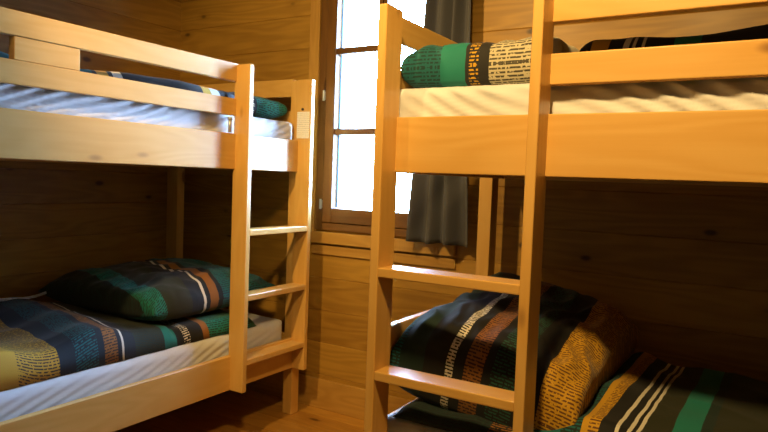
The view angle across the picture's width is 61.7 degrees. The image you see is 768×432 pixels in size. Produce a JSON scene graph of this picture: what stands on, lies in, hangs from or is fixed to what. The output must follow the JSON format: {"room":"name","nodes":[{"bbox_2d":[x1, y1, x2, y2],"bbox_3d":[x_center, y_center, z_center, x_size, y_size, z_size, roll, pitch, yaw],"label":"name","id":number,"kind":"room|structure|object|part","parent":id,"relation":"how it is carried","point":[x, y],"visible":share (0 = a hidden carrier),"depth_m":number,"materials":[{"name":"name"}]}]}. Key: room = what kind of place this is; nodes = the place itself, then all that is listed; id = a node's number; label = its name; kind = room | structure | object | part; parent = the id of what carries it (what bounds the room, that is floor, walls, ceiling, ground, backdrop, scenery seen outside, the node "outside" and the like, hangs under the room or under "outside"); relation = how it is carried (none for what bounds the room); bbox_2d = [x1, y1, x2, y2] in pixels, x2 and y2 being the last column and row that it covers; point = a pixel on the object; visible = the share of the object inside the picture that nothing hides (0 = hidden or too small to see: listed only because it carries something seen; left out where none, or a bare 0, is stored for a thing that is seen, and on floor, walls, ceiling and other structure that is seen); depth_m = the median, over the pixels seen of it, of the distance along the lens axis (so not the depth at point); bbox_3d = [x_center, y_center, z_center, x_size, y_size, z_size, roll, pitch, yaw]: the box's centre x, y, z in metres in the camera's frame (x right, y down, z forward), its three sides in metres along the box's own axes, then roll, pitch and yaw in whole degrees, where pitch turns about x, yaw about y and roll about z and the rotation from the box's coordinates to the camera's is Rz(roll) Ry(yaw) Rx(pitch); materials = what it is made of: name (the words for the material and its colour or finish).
{"room":"bunk bedroom","nodes":[
{"label":"bunk bedroom","id":0,"kind":"room"},
{"bbox_2d":[0,0,180,302],"bbox_3d":[-2.323,-0.271,2.030,0.060,2.500,4.170,4,4,31],"label":"wall","id":1,"kind":"structure","parent":0,"point":[57,219],"depth_m":3.29,"materials":[{"name":"brown wood"}]},
{"bbox_2d":[114,389,363,431],"bbox_3d":[-0.487,1.133,0.992,4.440,0.050,4.478,4,4,31],"label":"floor","id":2,"kind":"structure","parent":0,"point":[250,410],"depth_m":3.11,"materials":[{"name":"brown wood"}]},
{"bbox_2d":[0,7,314,431],"bbox_3d":[-1.304,0.165,2.503,1.020,1.650,2.091,4,4,31],"label":"bunk bed","id":3,"kind":"object","parent":2,"relation":"on","point":[44,53],"visible":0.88,"depth_m":2.50,"materials":[{"name":"brown wood"}]},
{"bbox_3d":[-1.715,-0.314,2.731,0.026,0.150,1.981,4,4,31],"label":"rail","id":4,"kind":"part","parent":3,"relation":"part of","materials":[{"name":"brown wood"}]},
{"bbox_3d":[-1.030,-0.436,2.063,0.026,0.072,1.559,4,4,31],"label":"guard rail","id":5,"kind":"part","parent":3,"relation":"part of","materials":[{"name":"brown wood"}]},
{"bbox_3d":[-1.025,-0.581,2.054,0.026,0.074,1.559,4,4,31],"label":"guard rail","id":6,"kind":"part","parent":3,"relation":"part of","materials":[{"name":"brown wood"}]},
{"bbox_2d":[0,308,281,421],"bbox_3d":[-1.355,0.595,2.543,0.884,0.200,1.921,4,4,31],"label":"mattress","id":7,"kind":"object","parent":3,"relation":"on","point":[30,398],"visible":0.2,"depth_m":2.35,"materials":[{"name":"white fabric"}]},
{"bbox_2d":[0,291,255,391],"bbox_3d":[-1.404,0.440,2.468,0.880,0.138,1.715,4,4,31],"label":"duvet","id":8,"kind":"object","parent":7,"relation":"on","point":[40,341],"visible":0.72,"depth_m":2.38,"materials":[{"name":"multicoloured fabric"}]},
{"bbox_2d":[38,258,275,320],"bbox_3d":[-1.053,0.329,3.047,0.800,0.211,0.730,4,4,31],"label":"pillow","id":9,"kind":"object","parent":8,"relation":"on","point":[154,289],"visible":0.91,"depth_m":2.80,"materials":[{"name":"multicoloured fabric"}]},
{"bbox_3d":[-0.963,0.694,2.308,0.026,0.149,1.981,4,4,31],"label":"rail","id":10,"kind":"part","parent":3,"relation":"part of","materials":[{"name":"brown wood"}]},
{"bbox_2d":[0,83,292,139],"bbox_3d":[-1.310,-0.356,2.500,0.890,0.198,1.950,4,4,31],"label":"mattress","id":11,"kind":"object","parent":3,"relation":"on","point":[11,96],"visible":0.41,"depth_m":2.28,"materials":[{"name":"white fabric"}]},
{"bbox_2d":[0,51,224,96],"bbox_3d":[-1.396,-0.508,2.394,0.846,0.116,1.655,4,4,31],"label":"duvet","id":12,"kind":"object","parent":11,"relation":"on","point":[172,83],"visible":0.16,"depth_m":2.49,"materials":[{"name":"fabric"}]},
{"bbox_2d":[218,90,287,118],"bbox_3d":[-0.904,-0.533,3.143,0.790,0.115,0.400,4,4,31],"label":"pillow","id":13,"kind":"object","parent":11,"relation":"on","point":[265,108],"visible":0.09,"depth_m":3.02,"materials":[{"name":"green fabric"}]},
{"bbox_3d":[-0.927,-0.258,2.254,0.026,0.150,1.981,4,4,31],"label":"rail","id":14,"kind":"part","parent":3,"relation":"part of","materials":[{"name":"brown wood"}]},
{"bbox_3d":[-1.176,0.111,3.613,0.085,1.641,0.050,4,4,31],"label":"corner leg","id":15,"kind":"part","parent":3,"relation":"part of","materials":[{"name":"brown wood"}]},
{"bbox_3d":[-0.786,-0.316,3.361,0.787,0.150,0.026,4,4,31],"label":"rail","id":16,"kind":"part","parent":3,"relation":"part of","materials":[{"name":"brown wood"}]},
{"bbox_3d":[-0.774,-0.648,3.342,0.787,0.085,0.026,4,4,31],"label":"rail","id":17,"kind":"part","parent":3,"relation":"part of","materials":[{"name":"brown wood"}]},
{"bbox_3d":[-0.779,-0.498,3.351,0.787,0.075,0.026,4,4,31],"label":"rail","id":18,"kind":"part","parent":3,"relation":"part of","materials":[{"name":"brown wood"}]},
{"bbox_3d":[-0.441,0.163,3.171,0.056,1.641,0.055,4,4,31],"label":"corner leg","id":19,"kind":"part","parent":3,"relation":"part of","materials":[{"name":"brown wood"}]},
{"bbox_2d":[297,108,309,137],"bbox_3d":[-0.385,-0.440,3.049,0.074,0.143,0.006,4,4,31],"label":"paper notice","id":20,"kind":"object","parent":3,"relation":"attached to","point":[303,118],"visible":1,"depth_m":3.05,"materials":[{"name":"white paper"}]},
{"bbox_2d":[364,0,767,431],"bbox_3d":[1.061,0.304,1.663,2.161,1.642,1.030,4,4,31],"label":"bunk bed","id":21,"kind":"object","parent":2,"relation":"on","point":[715,147],"visible":0.77,"depth_m":1.51,"materials":[{"name":"brown wood"}]},
{"bbox_3d":[0.214,0.629,2.253,0.024,0.084,0.910,4,4,31],"label":"rail","id":22,"kind":"part","parent":21,"relation":"part of","materials":[{"name":"brown wood"}]},
{"bbox_2d":[387,410,450,431],"bbox_3d":[1.065,0.725,1.720,2.012,0.212,0.894,4,4,31],"label":"mattress","id":23,"kind":"object","parent":21,"relation":"on","point":[394,424],"visible":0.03,"depth_m":1.82,"materials":[{"name":"white fabric"}]},
{"bbox_2d":[390,272,638,429],"bbox_3d":[0.450,0.417,2.065,0.573,0.389,0.785,4,4,31],"label":"pillow","id":24,"kind":"object","parent":23,"relation":"on","point":[583,340],"visible":0.76,"depth_m":1.83,"materials":[{"name":"multicoloured fabric"}]},
{"bbox_2d":[393,352,767,431],"bbox_3d":[1.074,0.563,1.705,1.947,0.122,0.854,4,4,31],"label":"duvet","id":25,"kind":"object","parent":23,"relation":"on","point":[647,393],"visible":0.54,"depth_m":1.78,"materials":[{"name":"multicoloured fabric"}]},
{"bbox_3d":[0.245,-0.212,2.205,0.024,0.150,0.910,4,4,31],"label":"rail","id":26,"kind":"part","parent":21,"relation":"part of","materials":[{"name":"brown wood"}]},
{"bbox_3d":[0.411,0.239,2.618,0.055,1.615,0.070,4,4,31],"label":"corner leg","id":27,"kind":"part","parent":21,"relation":"part of","materials":[{"name":"brown wood"}]},
{"bbox_3d":[0.865,-0.136,1.263,2.046,0.150,0.026,4,4,31],"label":"rail","id":28,"kind":"part","parent":21,"relation":"part of","materials":[{"name":"brown wood"}]},
{"bbox_2d":[399,77,767,116],"bbox_3d":[1.098,-0.218,1.664,2.012,0.194,0.898,4,4,31],"label":"mattress","id":29,"kind":"object","parent":21,"relation":"on","point":[734,93],"visible":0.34,"depth_m":1.51,"materials":[{"name":"white fabric"}]},
{"bbox_2d":[401,37,578,87],"bbox_3d":[0.444,-0.429,2.039,0.464,0.144,0.770,4,4,31],"label":"pillow","id":30,"kind":"object","parent":29,"relation":"on","point":[506,61],"visible":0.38,"depth_m":1.74,"materials":[{"name":"multicoloured fabric"}]},
{"bbox_2d":[579,24,767,51],"bbox_3d":[1.295,-0.365,1.542,1.515,0.132,0.811,4,4,31],"label":"duvet","id":31,"kind":"object","parent":29,"relation":"on","point":[756,32],"visible":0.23,"depth_m":1.48,"materials":[{"name":"black fabric"}]},
{"bbox_3d":[1.349,-0.163,2.059,2.046,0.150,0.026,4,4,31],"label":"rail","id":32,"kind":"part","parent":21,"relation":"part of","materials":[{"name":"brown wood"}]},
{"bbox_3d":[1.069,-0.301,1.133,1.583,0.074,0.026,4,4,31],"label":"guard rail","id":33,"kind":"part","parent":21,"relation":"part of","materials":[{"name":"brown wood"}]},
{"bbox_3d":[1.075,-0.448,1.125,1.583,0.075,0.026,4,4,31],"label":"guard rail","id":34,"kind":"part","parent":21,"relation":"part of","materials":[{"name":"brown wood"}]},
{"bbox_2d":[180,0,767,399],"bbox_3d":[0.645,-0.201,2.704,4.440,2.500,0.060,4,4,31],"label":"wall","id":35,"kind":"structure","parent":0,"point":[687,265],"depth_m":2.63,"materials":[{"name":"brown wood"}]},
{"bbox_2d":[309,0,321,238],"bbox_3d":[-0.352,-0.700,3.247,0.060,1.640,0.018,4,4,31],"label":"trim","id":36,"kind":"structure","parent":35,"relation":"attached to","point":[316,5],"depth_m":3.24,"materials":[{"name":"brown wood"}]},
{"bbox_2d":[246,371,412,419],"bbox_3d":[0.582,0.973,2.738,4.318,0.150,0.016,4,4,31],"label":"baseboard","id":37,"kind":"structure","parent":35,"relation":"attached to","point":[344,399],"depth_m":3.26,"materials":[{"name":"brown wood"}]},
{"bbox_2d":[315,0,407,236],"bbox_3d":[0.062,-0.581,3.148,0.810,1.395,0.300,4,4,31],"label":"window","id":38,"kind":"structure","parent":35,"relation":"in","point":[339,50],"depth_m":3.20,"materials":[{"name":"brown wood"}]},
{"bbox_3d":[-0.127,-0.585,3.132,0.239,1.251,0.054,4,4,31],"label":"sash rail","id":39,"kind":"part","parent":38,"relation":"part of","materials":[{"name":"brown wood"}]},
{"bbox_3d":[0.020,-0.578,3.078,0.666,1.335,0.104,4,4,31],"label":"frame rail","id":40,"kind":"part","parent":38,"relation":"part of","materials":[{"name":"brown wood"}]},
{"bbox_3d":[0.127,-0.567,2.978,0.259,1.251,0.054,4,4,31],"label":"sash rail","id":41,"kind":"part","parent":38,"relation":"part of","materials":[{"name":"brown wood"}]},
{"bbox_2d":[311,231,456,256],"bbox_3d":[-0.023,0.128,3.070,0.800,0.057,0.028,4,4,31],"label":"trim","id":42,"kind":"structure","parent":35,"relation":"attached to","point":[354,240],"depth_m":3.08,"materials":[{"name":"brown wood"}]},
{"bbox_2d":[312,244,455,268],"bbox_3d":[-0.022,0.191,3.081,0.800,0.046,0.012,4,4,31],"label":"trim","id":43,"kind":"structure","parent":35,"relation":"attached to","point":[440,262],"depth_m":3.02,"materials":[{"name":"brown wood"}]},
{"bbox_3d":[0.045,-1.319,2.936,1.120,0.044,0.099,4,4,31],"label":"curtain rod","id":44,"kind":"object","parent":35,"relation":"attached to","visible":0},
{"bbox_2d":[405,0,470,247],"bbox_3d":[0.261,-0.589,2.788,0.302,1.434,0.074,4,4,31],"label":"curtain","id":45,"kind":"object","parent":44,"relation":"hanging from","point":[438,204],"visible":0.38,"depth_m":2.79,"materials":[{"name":"grey fabric"}]}
]}

